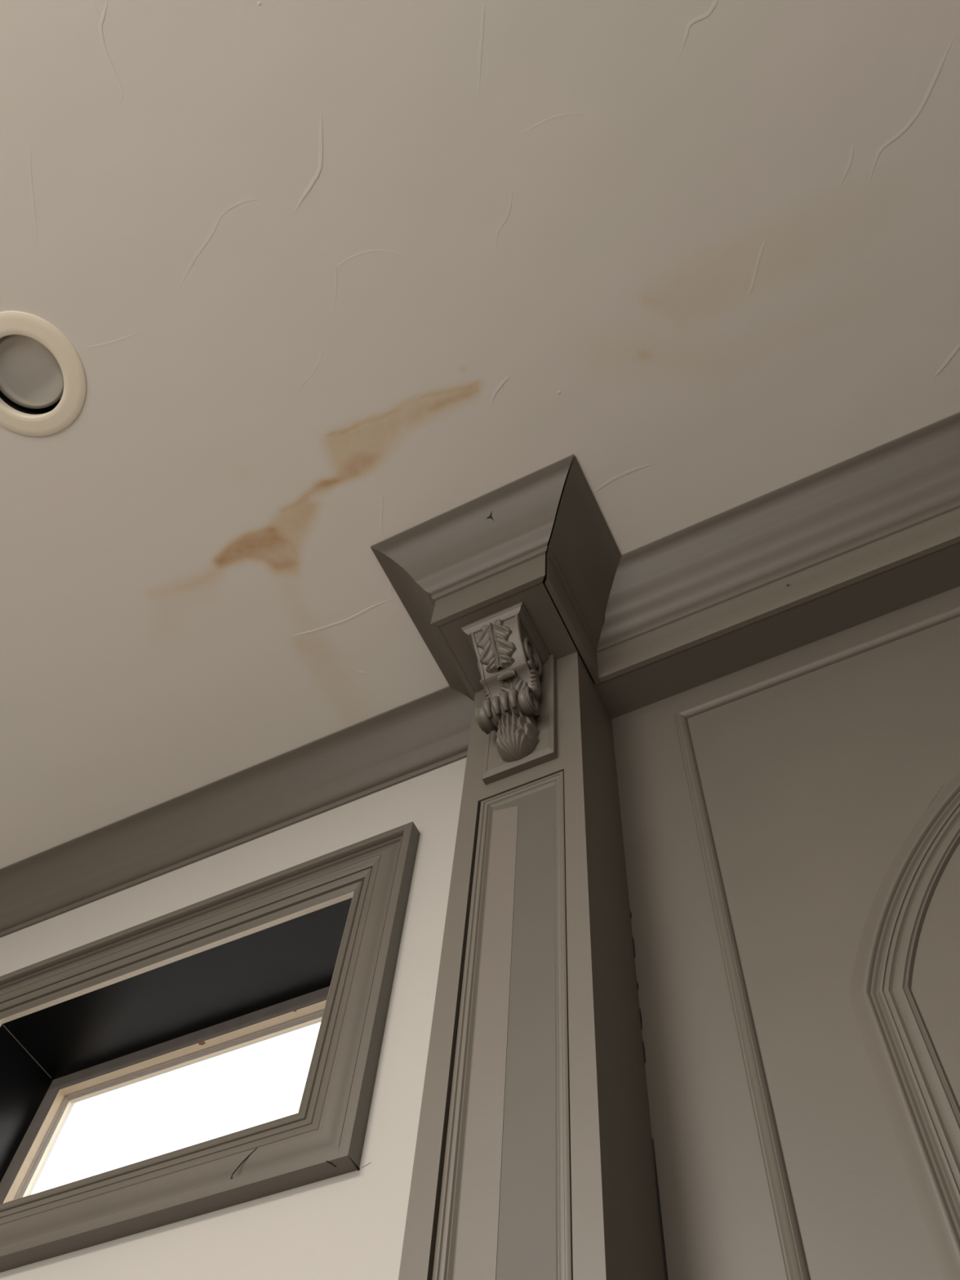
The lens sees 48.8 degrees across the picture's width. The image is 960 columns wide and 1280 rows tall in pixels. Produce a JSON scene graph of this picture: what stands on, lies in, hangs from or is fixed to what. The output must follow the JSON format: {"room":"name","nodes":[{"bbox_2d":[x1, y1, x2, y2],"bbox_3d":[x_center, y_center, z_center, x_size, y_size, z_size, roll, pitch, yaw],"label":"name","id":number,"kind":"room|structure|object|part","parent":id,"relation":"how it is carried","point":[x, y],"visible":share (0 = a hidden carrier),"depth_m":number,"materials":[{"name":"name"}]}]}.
{"room":"living room","nodes":[
{"label":"living room","id":0,"kind":"room"},
{"bbox_2d":[0,0,959,868],"bbox_3d":[-0.532,-1.211,1.109,5.800,0.001,3.200,-23,-67,14],"label":"ceiling","id":1,"kind":"structure","parent":0,"point":[326,280],"depth_m":1.45,"materials":[{"name":"paint"}]},
{"bbox_2d":[0,311,86,436],"bbox_3d":[-0.657,-0.403,1.573,0.180,0.096,0.180,-23,-67,14],"label":"recessed light","id":2,"kind":"object","parent":1,"relation":"in","point":[43,384],"visible":0.98,"depth_m":1.54,"materials":[{"name":"white plastic"}]},
{"bbox_3d":[-0.660,-0.406,1.571,0.116,0.067,0.116,-23,-67,14],"label":"bulb","id":3,"kind":"part","parent":2,"relation":"part of","materials":[{"name":"clear glass"}]},
{"bbox_2d":[0,586,959,1279],"bbox_3d":[0.115,0.813,0.402,5.800,3.000,0.233,-23,-67,14],"label":"wall","id":4,"kind":"structure","parent":0,"point":[813,784],"depth_m":1.07,"materials":[{"name":"beige paint"}]},
{"bbox_2d":[0,821,420,1272],"bbox_3d":[-0.436,0.616,1.426,0.819,0.549,0.194,-23,-67,14],"label":"window","id":5,"kind":"structure","parent":4,"relation":"in","point":[222,1051],"depth_m":1.53,"materials":[{"name":"beige paint"}]},
{"bbox_3d":[-0.401,0.681,1.458,0.646,0.376,0.033,-23,-67,14],"label":"sash","id":6,"kind":"part","parent":5,"relation":"part of","materials":[{"name":"brown wood"}]},
{"bbox_3d":[-0.397,0.689,1.461,0.588,0.318,0.004,-23,-67,14],"label":"pane","id":7,"kind":"part","parent":5,"relation":"part of","materials":[{"name":"clear glass"}]},
{"bbox_2d":[0,685,474,937],"bbox_3d":[-1.200,0.615,2.021,2.791,0.095,0.083,-23,-67,14],"label":"trim","id":8,"kind":"structure","parent":4,"relation":"attached to","point":[429,732],"depth_m":1.81,"materials":[{"name":"beige paint"}]},
{"bbox_2d":[370,453,665,1279],"bbox_3d":[-0.024,0.617,0.312,0.340,3.000,0.370,-23,-67,14],"label":"pilaster","id":9,"kind":"object","parent":4,"relation":"attached to","point":[534,1157],"visible":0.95,"depth_m":1.00,"materials":[{"name":"beige paint"}]},
{"bbox_3d":[-0.053,0.007,1.627,0.090,0.112,0.350,-23,-67,14],"label":"crown moulding","id":10,"kind":"part","parent":9,"relation":"part of","materials":[{"name":"beige paint"}]},
{"bbox_3d":[-0.066,0.749,0.147,0.014,2.481,0.010,-23,-67,14],"label":"panel moulding","id":11,"kind":"part","parent":9,"relation":"part of","materials":[{"name":"beige paint"}]},
{"bbox_3d":[0.001,-0.145,1.547,0.339,0.112,0.090,-23,-67,14],"label":"crown moulding","id":12,"kind":"part","parent":9,"relation":"part of","materials":[{"name":"beige paint"}]},
{"bbox_3d":[-0.022,0.737,0.137,0.102,2.479,0.009,-23,-67,14],"label":"inset panel","id":13,"kind":"part","parent":9,"relation":"part of","materials":[{"name":"grey wood"}]},
{"bbox_2d":[461,601,549,761],"bbox_3d":[0.028,0.055,1.361,0.093,0.241,0.089,-23,-67,14],"label":"corbel","id":14,"kind":"object","parent":9,"relation":"attached to","point":[510,652],"visible":1,"depth_m":1.39,"materials":[{"name":"beige paint"}]},
{"bbox_3d":[0.054,0.097,1.376,0.095,0.249,0.012,-23,-67,14],"label":"corbel plate","id":15,"kind":"part","parent":9,"relation":"part of","materials":[{"name":"beige paint"}]},
{"bbox_3d":[0.050,0.178,1.235,0.106,0.014,0.010,-23,-67,14],"label":"panel moulding","id":16,"kind":"part","parent":9,"relation":"part of","materials":[{"name":"beige paint"}]},
{"bbox_3d":[0.017,0.714,0.124,0.014,2.481,0.010,-23,-67,14],"label":"panel moulding","id":17,"kind":"part","parent":9,"relation":"part of","materials":[{"name":"beige paint"}]},
{"bbox_3d":[0.152,-0.120,1.549,0.090,0.112,0.262,-23,-67,14],"label":"crown moulding","id":18,"kind":"part","parent":9,"relation":"part of","materials":[{"name":"beige paint"}]},
{"bbox_2d":[594,412,959,719],"bbox_3d":[1.437,-0.517,1.218,2.850,0.189,0.162,-23,-67,14],"label":"trim","id":19,"kind":"structure","parent":4,"relation":"attached to","point":[872,534],"depth_m":1.48,"materials":[{"name":"beige paint"}]},
{"bbox_2d":[674,605,959,1279],"bbox_3d":[0.740,0.361,0.330,1.210,2.154,0.010,-23,-67,14],"label":"trim","id":20,"kind":"structure","parent":4,"relation":"attached to","point":[789,1237],"depth_m":1.01,"materials":[{"name":"beige paint"}]},
{"bbox_3d":[0.206,0.583,0.479,0.015,2.154,0.010,-23,-67,14],"label":"panel moulding","id":21,"kind":"part","parent":20,"relation":"part of","materials":[{"name":"beige paint"}]},
{"bbox_3d":[0.805,-0.119,1.284,1.210,0.015,0.010,-23,-67,14],"label":"panel moulding","id":22,"kind":"part","parent":20,"relation":"part of","materials":[{"name":"beige paint"}]},
{"bbox_2d":[848,771,959,1279],"bbox_3d":[0.736,0.396,0.264,1.007,1.905,0.008,-23,-67,14],"label":"trim","id":23,"kind":"structure","parent":4,"relation":"attached to","point":[922,1107],"depth_m":0.88,"materials":[{"name":"beige paint"}]}
]}

